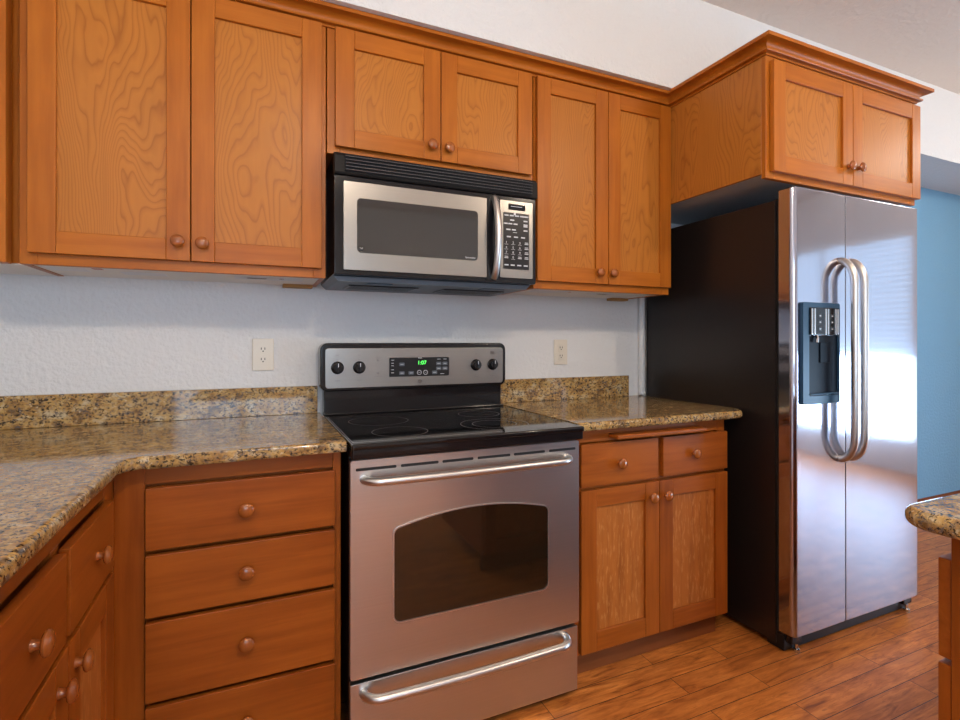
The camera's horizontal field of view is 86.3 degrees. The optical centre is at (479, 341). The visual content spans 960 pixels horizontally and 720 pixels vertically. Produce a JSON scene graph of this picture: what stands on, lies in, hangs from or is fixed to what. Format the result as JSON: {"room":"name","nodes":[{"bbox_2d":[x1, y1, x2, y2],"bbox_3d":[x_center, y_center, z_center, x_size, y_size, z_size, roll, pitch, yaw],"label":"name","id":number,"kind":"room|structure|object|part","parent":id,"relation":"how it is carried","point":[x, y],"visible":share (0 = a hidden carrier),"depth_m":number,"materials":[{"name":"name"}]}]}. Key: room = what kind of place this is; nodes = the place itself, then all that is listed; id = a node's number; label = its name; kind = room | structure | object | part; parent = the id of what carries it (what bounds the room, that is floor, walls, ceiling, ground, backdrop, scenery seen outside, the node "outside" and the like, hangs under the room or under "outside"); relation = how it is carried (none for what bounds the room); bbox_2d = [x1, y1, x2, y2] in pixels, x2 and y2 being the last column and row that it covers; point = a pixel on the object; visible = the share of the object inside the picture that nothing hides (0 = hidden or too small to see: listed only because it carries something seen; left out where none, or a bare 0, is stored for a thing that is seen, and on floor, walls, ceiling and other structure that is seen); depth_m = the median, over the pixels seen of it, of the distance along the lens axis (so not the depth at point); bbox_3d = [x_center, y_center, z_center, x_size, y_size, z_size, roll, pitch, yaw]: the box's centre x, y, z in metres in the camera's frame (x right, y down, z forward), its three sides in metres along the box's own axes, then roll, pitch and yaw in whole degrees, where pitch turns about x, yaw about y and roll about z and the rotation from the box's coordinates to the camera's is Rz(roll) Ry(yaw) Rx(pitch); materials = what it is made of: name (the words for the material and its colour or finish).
{"room":"kitchen","nodes":[
{"label":"kitchen","id":0,"kind":"room"},
{"bbox_2d":[0,187,959,498],"bbox_3d":[1.206,-0.178,2.881,6.585,2.745,0.100,0,0,-24],"label":"wall","id":1,"kind":"structure","parent":0,"point":[59,334],"depth_m":2.00,"materials":[{"name":"white paint"}]},
{"bbox_2d":[0,0,55,275],"bbox_3d":[-1.475,-0.659,1.464,0.335,0.894,0.325,0,0,-24],"label":"upper cabinet","id":2,"kind":"object","parent":1,"relation":"attached to","point":[9,9],"visible":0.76,"depth_m":1.40,"materials":[{"name":"brown wood"}]},
{"bbox_3d":[-1.426,-0.659,1.329,0.315,0.894,0.039,0,0,-24],"label":"frame","id":3,"kind":"part","parent":2,"relation":"part of","materials":[{"name":"brown wood"}]},
{"bbox_3d":[-1.483,-0.215,1.492,0.323,0.003,0.263,0,0,-24],"label":"underside panel","id":4,"kind":"part","parent":2,"relation":"part of","materials":[{"name":"plastic"}]},
{"bbox_2d":[0,385,317,429],"bbox_3d":[-1.162,0.226,1.767,1.151,0.105,0.020,0,0,-24],"label":"backsplash","id":5,"kind":"structure","parent":1,"relation":"attached to","point":[76,409],"depth_m":1.77,"materials":[{"name":"beige stone"}]},
{"bbox_2d":[19,0,325,288],"bbox_3d":[-0.944,-0.654,1.684,0.810,0.903,0.352,0,0,-24],"label":"upper cabinet","id":6,"kind":"object","parent":1,"relation":"attached to","point":[180,140],"visible":0.99,"depth_m":1.54,"materials":[{"name":"brown wood"}]},
{"bbox_3d":[-1.059,-0.653,1.480,0.389,0.820,0.019,0,0,-24],"label":"door","id":7,"kind":"part","parent":6,"relation":"part of","materials":[{"name":"brown wood"}]},
{"bbox_3d":[-1.061,-0.653,1.484,0.271,0.702,0.005,0,0,-24],"label":"panel","id":8,"kind":"part","parent":6,"relation":"part of","materials":[{"name":"brown wood"}]},
{"bbox_3d":[-0.957,-0.217,1.713,0.778,0.002,0.285,0,0,-24],"label":"underside panel","id":9,"kind":"part","parent":6,"relation":"part of","materials":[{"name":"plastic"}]},
{"bbox_3d":[-0.901,-0.298,1.525,0.038,0.038,0.027,0,0,-24],"label":"knob","id":10,"kind":"part","parent":6,"relation":"part of","materials":[{"name":"brown wood"}]},
{"bbox_3d":[-0.842,-0.297,1.551,0.038,0.038,0.027,0,0,-24],"label":"knob","id":11,"kind":"part","parent":6,"relation":"part of","materials":[{"name":"brown wood"}]},
{"bbox_3d":[-0.705,-0.652,1.637,0.381,0.820,0.019,0,0,-24],"label":"door","id":12,"kind":"part","parent":6,"relation":"part of","materials":[{"name":"brown wood"}]},
{"bbox_3d":[-0.706,-0.652,1.641,0.263,0.702,0.005,0,0,-24],"label":"panel","id":13,"kind":"part","parent":6,"relation":"part of","materials":[{"name":"brown wood"}]},
{"bbox_2d":[231,0,933,107],"bbox_3d":[0.221,-1.088,1.765,3.677,0.054,0.534,0,0,-24],"label":"crown molding","id":14,"kind":"structure","parent":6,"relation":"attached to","point":[770,43],"depth_m":1.98,"materials":[{"name":"brown wood"}]},
{"bbox_2d":[252,339,273,370],"bbox_3d":[-0.816,0.051,1.926,0.075,0.120,0.009,0,0,-24],"label":"wall outlet","id":15,"kind":"object","parent":1,"relation":"attached to","point":[262,349],"visible":1,"depth_m":1.92,"materials":[{"name":"beige plastic"}]},
{"bbox_2d":[258,356,267,362],"bbox_3d":[-0.815,0.070,1.924,0.033,0.025,0.003,0,0,-24],"label":"receptacle","id":16,"kind":"object","parent":15,"relation":"attached to","point":[261,359],"depth_m":1.92,"materials":[{"name":"beige plastic"}]},
{"bbox_2d":[258,346,267,352],"bbox_3d":[-0.815,0.031,1.924,0.033,0.025,0.003,0,0,-24],"label":"receptacle","id":17,"kind":"object","parent":15,"relation":"attached to","point":[261,349],"depth_m":1.92,"materials":[{"name":"beige plastic"}]},
{"bbox_2d":[326,26,531,179],"bbox_3d":[-0.206,-0.871,2.011,0.796,0.469,0.352,0,0,-24],"label":"upper cabinet","id":18,"kind":"object","parent":1,"relation":"attached to","point":[389,99],"visible":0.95,"depth_m":1.85,"materials":[{"name":"brown wood"}]},
{"bbox_3d":[-0.319,-0.861,1.808,0.374,0.402,0.019,0,0,-24],"label":"door","id":19,"kind":"part","parent":18,"relation":"part of","materials":[{"name":"brown wood"}]},
{"bbox_3d":[-0.321,-0.861,1.811,0.256,0.284,0.005,0,0,-24],"label":"panel","id":20,"kind":"part","parent":18,"relation":"part of","materials":[{"name":"brown wood"}]},
{"bbox_2d":[321,152,536,296],"bbox_3d":[-0.194,-0.409,1.969,0.756,0.424,0.432,0,0,-24],"label":"microwave","id":21,"kind":"object","parent":18,"relation":"attached to","point":[392,226],"visible":1,"depth_m":1.80,"materials":[{"name":"silver metal"}]},
{"bbox_3d":[-0.212,-0.381,1.783,0.514,0.290,0.008,0,0,-24],"label":"door","id":22,"kind":"part","parent":21,"relation":"part of","materials":[{"name":"silver metal"}]},
{"bbox_3d":[-0.214,-0.210,2.013,0.751,0.017,0.331,0,0,-24],"label":"plate","id":23,"kind":"part","parent":21,"relation":"part of","materials":[{"name":"grey metal"}]},
{"bbox_3d":[0.060,-0.384,1.879,0.025,0.314,0.062,0,0,-24],"label":"handle","id":24,"kind":"part","parent":21,"relation":"part of","materials":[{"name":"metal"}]},
{"bbox_3d":[0.137,-0.383,1.937,0.138,0.289,0.008,0,0,-24],"label":"control panel","id":25,"kind":"part","parent":21,"relation":"part of","materials":[{"name":"silver metal"}]},
{"bbox_3d":[-0.170,-0.711,1.849,0.038,0.038,0.027,0,0,-24],"label":"knob","id":26,"kind":"part","parent":18,"relation":"part of","materials":[{"name":"brown wood"}]},
{"bbox_3d":[-0.111,-0.710,1.875,0.038,0.038,0.027,0,0,-24],"label":"knob","id":27,"kind":"part","parent":18,"relation":"part of","materials":[{"name":"brown wood"}]},
{"bbox_3d":[0.029,-0.861,1.962,0.382,0.402,0.019,0,0,-24],"label":"door","id":28,"kind":"part","parent":18,"relation":"part of","materials":[{"name":"brown wood"}]},
{"bbox_3d":[0.028,-0.861,1.965,0.264,0.284,0.005,0,0,-24],"label":"panel","id":29,"kind":"part","parent":18,"relation":"part of","materials":[{"name":"brown wood"}]},
{"bbox_2d":[554,340,566,364],"bbox_3d":[0.388,0.053,2.458,0.075,0.120,0.010,0,0,-24],"label":"wall outlet","id":30,"kind":"object","parent":1,"relation":"attached to","point":[560,346],"visible":1,"depth_m":2.45,"materials":[{"name":"beige plastic"}]},
{"bbox_2d":[558,353,563,359],"bbox_3d":[0.389,0.072,2.455,0.033,0.033,0.003,0,0,-24],"label":"receptacle","id":31,"kind":"object","parent":30,"relation":"attached to","point":[560,355],"depth_m":2.45,"materials":[{"name":"beige plastic"}]},
{"bbox_2d":[558,345,563,350],"bbox_3d":[0.389,0.033,2.455,0.033,0.033,0.003,0,0,-24],"label":"receptacle","id":32,"kind":"object","parent":30,"relation":"attached to","point":[560,347],"depth_m":2.45,"materials":[{"name":"beige plastic"}]},
{"bbox_2d":[501,375,628,402],"bbox_3d":[0.415,0.227,2.464,0.743,0.105,0.020,0,0,-24],"label":"backsplash","id":33,"kind":"structure","parent":1,"relation":"attached to","point":[561,388],"depth_m":2.45,"materials":[{"name":"beige stone"}]},
{"bbox_2d":[501,75,670,301],"bbox_3d":[0.486,-0.653,2.316,0.708,0.903,0.352,0,0,-24],"label":"upper cabinet","id":34,"kind":"object","parent":1,"relation":"attached to","point":[601,160],"visible":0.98,"depth_m":2.17,"materials":[{"name":"brown wood"}]},
{"bbox_3d":[0.384,-0.652,2.118,0.346,0.820,0.019,0,0,-24],"label":"door","id":35,"kind":"part","parent":34,"relation":"part of","materials":[{"name":"brown wood"}]},
{"bbox_3d":[0.383,-0.652,2.122,0.229,0.702,0.005,0,0,-24],"label":"panel","id":36,"kind":"part","parent":34,"relation":"part of","materials":[{"name":"brown wood"}]},
{"bbox_3d":[0.473,-0.216,2.345,0.676,0.002,0.285,0,0,-24],"label":"underside panel","id":37,"kind":"part","parent":34,"relation":"part of","materials":[{"name":"wood"}]},
{"bbox_3d":[0.507,-0.289,2.147,0.038,0.038,0.027,0,0,-24],"label":"knob","id":38,"kind":"part","parent":34,"relation":"part of","materials":[{"name":"brown wood"}]},
{"bbox_3d":[0.570,-0.289,2.175,0.038,0.038,0.027,0,0,-24],"label":"knob","id":39,"kind":"part","parent":34,"relation":"part of","materials":[{"name":"brown wood"}]},
{"bbox_3d":[0.704,-0.652,2.260,0.347,0.820,0.019,0,0,-24],"label":"door","id":40,"kind":"part","parent":34,"relation":"part of","materials":[{"name":"brown wood"}]},
{"bbox_3d":[0.703,-0.651,2.263,0.229,0.702,0.005,0,0,-24],"label":"panel","id":41,"kind":"part","parent":34,"relation":"part of","materials":[{"name":"brown wood"}]},
{"bbox_2d":[638,297,644,394],"bbox_3d":[0.833,-0.064,2.644,0.030,0.684,0.030,0,0,-24],"label":"trim","id":42,"kind":"structure","parent":1,"relation":"attached to","point":[641,301],"depth_m":2.63,"materials":[{"name":"white paint"}]},
{"bbox_2d":[671,55,920,224],"bbox_3d":[1.355,-0.855,2.435,0.972,0.499,0.836,0,0,-24],"label":"upper cabinet","id":43,"kind":"object","parent":1,"relation":"attached to","point":[772,125],"visible":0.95,"depth_m":2.07,"materials":[{"name":"brown wood"}]},
{"bbox_3d":[0.902,-0.865,2.271,0.012,0.481,0.770,0,0,-24],"label":"panel","id":44,"kind":"part","parent":43,"relation":"part of","materials":[{"name":"brown wood"}]},
{"bbox_3d":[1.339,-0.633,2.463,0.943,0.004,0.769,0,0,-24],"label":"underside panel","id":45,"kind":"part","parent":43,"relation":"part of","materials":[{"name":"brown wood"}]},
{"bbox_3d":[1.296,-0.837,1.992,0.468,0.412,0.019,0,0,-24],"label":"door","id":46,"kind":"part","parent":43,"relation":"part of","materials":[{"name":"brown wood"}]},
{"bbox_3d":[1.294,-0.837,1.995,0.349,0.294,0.005,0,0,-24],"label":"panel","id":47,"kind":"part","parent":43,"relation":"part of","materials":[{"name":"brown wood"}]},
{"bbox_3d":[1.498,-0.856,2.103,0.966,0.499,0.019,0,0,-24],"label":"frame","id":48,"kind":"part","parent":43,"relation":"part of","materials":[{"name":"brown wood"}]},
{"bbox_3d":[1.491,-0.703,2.053,0.038,0.038,0.027,0,0,-24],"label":"knob","id":49,"kind":"part","parent":43,"relation":"part of","materials":[{"name":"brown wood"}]},
{"bbox_3d":[1.552,-0.705,2.079,0.038,0.038,0.027,0,0,-24],"label":"knob","id":50,"kind":"part","parent":43,"relation":"part of","materials":[{"name":"brown wood"}]},
{"bbox_3d":[1.733,-0.836,2.185,0.482,0.412,0.019,0,0,-24],"label":"door","id":51,"kind":"part","parent":43,"relation":"part of","materials":[{"name":"brown wood"}]},
{"bbox_3d":[1.732,-0.836,2.188,0.364,0.294,0.005,0,0,-24],"label":"panel","id":52,"kind":"part","parent":43,"relation":"part of","materials":[{"name":"brown wood"}]},
{"bbox_2d":[917,490,959,502],"bbox_3d":[2.891,1.166,3.562,2.710,0.060,0.013,0,0,-24],"label":"baseboard","id":53,"kind":"structure","parent":1,"relation":"attached to","point":[958,491],"depth_m":3.77,"materials":[{"name":"white wood"}]},
{"bbox_2d":[321,0,959,195],"bbox_3d":[1.293,-1.333,2.661,6.365,0.435,0.375,0,0,-24],"label":"wall","id":54,"kind":"structure","parent":0,"point":[662,44],"depth_m":2.17,"materials":[{"name":"white paint"}]},
{"bbox_2d":[483,528,950,719],"bbox_3d":[2.156,1.232,0.729,6.585,0.080,4.800,0,0,-24],"label":"floor","id":55,"kind":"structure","parent":0,"point":[884,667],"depth_m":1.83,"materials":[{"name":"brown wood"}]},
{"bbox_2d":[0,480,113,719],"bbox_3d":[-0.993,0.751,0.800,0.637,0.879,0.735,0,0,-24],"label":"base cabinet","id":56,"kind":"object","parent":55,"relation":"on","point":[57,611],"visible":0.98,"depth_m":0.87,"materials":[{"name":"red wood"}]},
{"bbox_3d":[-0.656,0.440,0.736,0.019,0.154,0.305,0,0,-24],"label":"drawer","id":57,"kind":"part","parent":56,"relation":"part of","materials":[{"name":"red wood"}]},
{"bbox_3d":[-0.634,0.440,0.743,0.027,0.038,0.038,0,0,-24],"label":"knob","id":58,"kind":"part","parent":56,"relation":"part of","materials":[{"name":"brown wood"}]},
{"bbox_3d":[-0.658,0.809,0.740,0.019,0.560,0.314,0,0,-24],"label":"door","id":59,"kind":"part","parent":56,"relation":"part of","materials":[{"name":"red wood"}]},
{"bbox_3d":[-0.753,0.707,0.906,0.019,0.790,0.735,0,0,-24],"label":"frame","id":60,"kind":"part","parent":56,"relation":"part of","materials":[{"name":"red wood"}]},
{"bbox_3d":[-0.680,0.580,0.846,0.027,0.038,0.038,0,0,-24],"label":"knob","id":61,"kind":"part","parent":56,"relation":"part of","materials":[{"name":"brown wood"}]},
{"bbox_3d":[-0.716,0.580,0.928,0.027,0.038,0.038,0,0,-24],"label":"knob","id":62,"kind":"part","parent":56,"relation":"part of","materials":[{"name":"brown wood"}]},
{"bbox_3d":[-0.787,0.440,1.032,0.019,0.154,0.303,0,0,-24],"label":"drawer","id":63,"kind":"part","parent":56,"relation":"part of","materials":[{"name":"red wood"}]},
{"bbox_3d":[-0.785,0.809,1.028,0.019,0.560,0.312,0,0,-24],"label":"door","id":64,"kind":"part","parent":56,"relation":"part of","materials":[{"name":"red wood"}]},
{"bbox_3d":[-0.789,0.805,1.027,0.005,0.435,0.190,0,0,-24],"label":"panel","id":65,"kind":"part","parent":56,"relation":"part of","materials":[{"name":"red wood"}]},
{"bbox_3d":[-0.771,0.440,1.052,0.027,0.038,0.038,0,0,-24],"label":"knob","id":66,"kind":"part","parent":56,"relation":"part of","materials":[{"name":"brown wood"}]},
{"bbox_2d":[113,452,340,719],"bbox_3d":[-0.756,0.752,1.604,0.541,0.879,0.637,0,0,-24],"label":"base cabinet","id":67,"kind":"object","parent":55,"relation":"on","point":[227,576],"visible":0.99,"depth_m":1.33,"materials":[{"name":"red wood"}]},
{"bbox_2d":[0,412,346,588],"bbox_3d":[-0.891,0.294,1.165,1.160,0.031,1.339,0,0,-24],"label":"countertop","id":68,"kind":"structure","parent":67,"relation":"on","point":[48,475],"depth_m":1.29,"materials":[{"name":"beige stone"}]},
{"bbox_3d":[-0.618,0.998,1.356,0.454,0.184,0.019,0,0,-24],"label":"drawer","id":69,"kind":"part","parent":67,"relation":"part of","materials":[{"name":"red wood"}]},
{"bbox_3d":[-0.618,0.795,1.356,0.454,0.197,0.019,0,0,-24],"label":"drawer","id":70,"kind":"part","parent":67,"relation":"part of","materials":[{"name":"red wood"}]},
{"bbox_3d":[-0.618,0.607,1.356,0.454,0.154,0.019,0,0,-24],"label":"drawer","id":71,"kind":"part","parent":67,"relation":"part of","materials":[{"name":"red wood"}]},
{"bbox_3d":[-0.618,0.441,1.357,0.454,0.154,0.019,0,0,-24],"label":"drawer","id":72,"kind":"part","parent":67,"relation":"part of","materials":[{"name":"red wood"}]},
{"bbox_3d":[-0.609,0.790,1.335,0.038,0.038,0.027,0,0,-24],"label":"knob","id":73,"kind":"part","parent":67,"relation":"part of","materials":[{"name":"brown wood"}]},
{"bbox_3d":[-0.609,0.605,1.335,0.038,0.038,0.027,0,0,-24],"label":"knob","id":74,"kind":"part","parent":67,"relation":"part of","materials":[{"name":"brown wood"}]},
{"bbox_3d":[-0.610,0.441,1.335,0.038,0.038,0.027,0,0,-24],"label":"knob","id":75,"kind":"part","parent":67,"relation":"part of","materials":[{"name":"brown wood"}]},
{"bbox_2d":[318,343,583,719],"bbox_3d":[-0.133,0.600,1.826,0.778,1.186,0.701,0,0,-24],"label":"range","id":76,"kind":"object","parent":55,"relation":"on","point":[460,506],"visible":1,"depth_m":1.57,"materials":[{"name":"silver metal"}]},
{"bbox_3d":[-0.242,0.104,2.076,0.744,0.152,0.007,0,0,-24],"label":"control panel","id":77,"kind":"part","parent":76,"relation":"part of","materials":[{"name":"silver metal"}]},
{"bbox_2d":[324,406,583,450],"bbox_3d":[-0.120,0.289,1.805,0.756,0.018,0.594,0,0,-24],"label":"cooktop","id":78,"kind":"object","parent":76,"relation":"in","point":[414,429],"depth_m":1.66,"materials":[{"name":"black glass"}]},
{"bbox_3d":[-0.020,1.058,1.573,0.748,0.213,0.024,0,0,-24],"label":"storage drawer","id":79,"kind":"part","parent":76,"relation":"part of","materials":[{"name":"silver metal"}]},
{"bbox_3d":[-0.017,0.635,1.572,0.752,0.607,0.022,0,0,-24],"label":"oven door","id":80,"kind":"part","parent":76,"relation":"part of","materials":[{"name":"silver metal"}]},
{"bbox_3d":[-0.008,0.981,1.533,0.691,0.024,0.065,0,0,-24],"label":"handle","id":81,"kind":"part","parent":76,"relation":"part of","materials":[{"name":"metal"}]},
{"bbox_3d":[-0.013,0.307,1.563,0.754,0.036,0.053,0,0,-24],"label":"trim","id":82,"kind":"part","parent":76,"relation":"part of","materials":[{"name":"metal"}]},
{"bbox_3d":[-0.005,0.386,1.534,0.696,0.023,0.064,0,0,-24],"label":"handle","id":83,"kind":"part","parent":76,"relation":"part of","materials":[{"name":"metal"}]},
{"bbox_2d":[575,420,726,673],"bbox_3d":[0.544,0.753,2.177,0.740,0.879,0.640,0,0,-24],"label":"base cabinet","id":84,"kind":"object","parent":55,"relation":"on","point":[653,499],"visible":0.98,"depth_m":1.90,"materials":[{"name":"brown wood"}]},
{"bbox_3d":[0.506,0.436,1.853,0.345,0.150,0.019,0,0,-24],"label":"drawer","id":85,"kind":"part","parent":84,"relation":"part of","materials":[{"name":"red wood"}]},
{"bbox_3d":[0.508,0.808,1.854,0.349,0.569,0.019,0,0,-24],"label":"door","id":86,"kind":"part","parent":84,"relation":"part of","materials":[{"name":"red wood"}]},
{"bbox_3d":[0.506,0.804,1.857,0.227,0.445,0.005,0,0,-24],"label":"panel","id":87,"kind":"part","parent":84,"relation":"part of","materials":[{"name":"red wood"}]},
{"bbox_2d":[501,395,742,431],"bbox_3d":[0.586,0.295,2.198,0.841,0.031,0.644,0,0,-24],"label":"countertop","id":88,"kind":"structure","parent":84,"relation":"on","point":[604,413],"depth_m":2.03,"materials":[{"name":"beige stone"}]},
{"bbox_3d":[0.509,0.438,1.830,0.038,0.038,0.027,0,0,-24],"label":"knob","id":89,"kind":"part","parent":84,"relation":"part of","materials":[{"name":"brown wood"}]},
{"bbox_3d":[0.643,0.579,1.889,0.038,0.038,0.027,0,0,-24],"label":"knob","id":90,"kind":"part","parent":84,"relation":"part of","materials":[{"name":"brown wood"}]},
{"bbox_3d":[0.705,0.579,1.916,0.038,0.038,0.027,0,0,-24],"label":"knob","id":91,"kind":"part","parent":84,"relation":"part of","materials":[{"name":"brown wood"}]},
{"bbox_3d":[0.831,0.808,1.997,0.352,0.569,0.019,0,0,-24],"label":"door","id":92,"kind":"part","parent":84,"relation":"part of","materials":[{"name":"red wood"}]},
{"bbox_3d":[0.839,0.436,2.001,0.336,0.150,0.019,0,0,-24],"label":"drawer","id":93,"kind":"part","parent":84,"relation":"part of","materials":[{"name":"red wood"}]},
{"bbox_3d":[0.830,0.804,2.000,0.231,0.445,0.005,0,0,-24],"label":"panel","id":94,"kind":"part","parent":84,"relation":"part of","materials":[{"name":"red wood"}]},
{"bbox_3d":[0.835,0.433,1.974,0.038,0.038,0.027,0,0,-24],"label":"knob","id":95,"kind":"part","parent":84,"relation":"part of","materials":[{"name":"brown wood"}]},
{"bbox_2d":[647,187,917,652],"bbox_3d":[1.407,0.306,2.412,0.822,1.775,0.859,0,0,-24],"label":"refrigerator","id":96,"kind":"object","parent":55,"relation":"on","point":[795,312],"visible":0.99,"depth_m":2.06,"materials":[{"name":"silver metal"}]},
{"bbox_3d":[1.305,0.267,2.007,0.306,1.699,0.062,0,0,-24],"label":"door","id":97,"kind":"part","parent":96,"relation":"part of","materials":[{"name":"silver metal"}]},
{"bbox_3d":[1.437,0.074,1.994,0.027,0.809,0.071,0,0,-24],"label":"handle","id":98,"kind":"part","parent":96,"relation":"part of","materials":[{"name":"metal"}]},
{"bbox_3d":[1.493,0.074,2.019,0.027,0.809,0.071,0,0,-24],"label":"handle","id":99,"kind":"part","parent":96,"relation":"part of","materials":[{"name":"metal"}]},
{"bbox_3d":[1.682,0.267,2.174,0.510,1.699,0.062,0,0,-24],"label":"door","id":100,"kind":"part","parent":96,"relation":"part of","materials":[{"name":"silver metal"}]},
{"bbox_2d":[938,538,959,719],"bbox_3d":[1.459,0.751,0.843,1.200,0.879,0.667,0,0,-24],"label":"base cabinet","id":101,"kind":"object","parent":55,"relation":"on","point":[948,564],"visible":0.94,"depth_m":0.87,"materials":[{"name":"red wood"}]},
{"bbox_2d":[905,493,959,539],"bbox_3d":[1.449,0.293,0.814,1.332,0.031,0.705,0,0,-24],"label":"countertop","id":102,"kind":"structure","parent":101,"relation":"on","point":[940,516],"depth_m":0.83,"materials":[{"name":"beige stone"}]},
{"bbox_3d":[1.061,0.456,0.992,0.587,0.170,0.019,0,0,-24],"label":"drawer","id":103,"kind":"part","parent":101,"relation":"part of","materials":[{"name":"red wood"}]},
{"bbox_3d":[1.061,0.820,0.992,0.587,0.538,0.019,0,0,-24],"label":"door","id":104,"kind":"part","parent":101,"relation":"part of","materials":[{"name":"red wood"}]},
{"bbox_3d":[1.347,0.707,1.096,1.200,0.790,0.019,0,0,-24],"label":"frame","id":105,"kind":"part","parent":101,"relation":"part of","materials":[{"name":"red wood"}]},
{"bbox_2d":[702,0,959,94],"bbox_3d":[2.156,-1.593,0.734,6.585,0.080,4.800,0,0,-24],"label":"ceiling","id":106,"kind":"structure","parent":0,"point":[918,39],"depth_m":2.52,"materials":[{"name":"white paint"}]}
]}

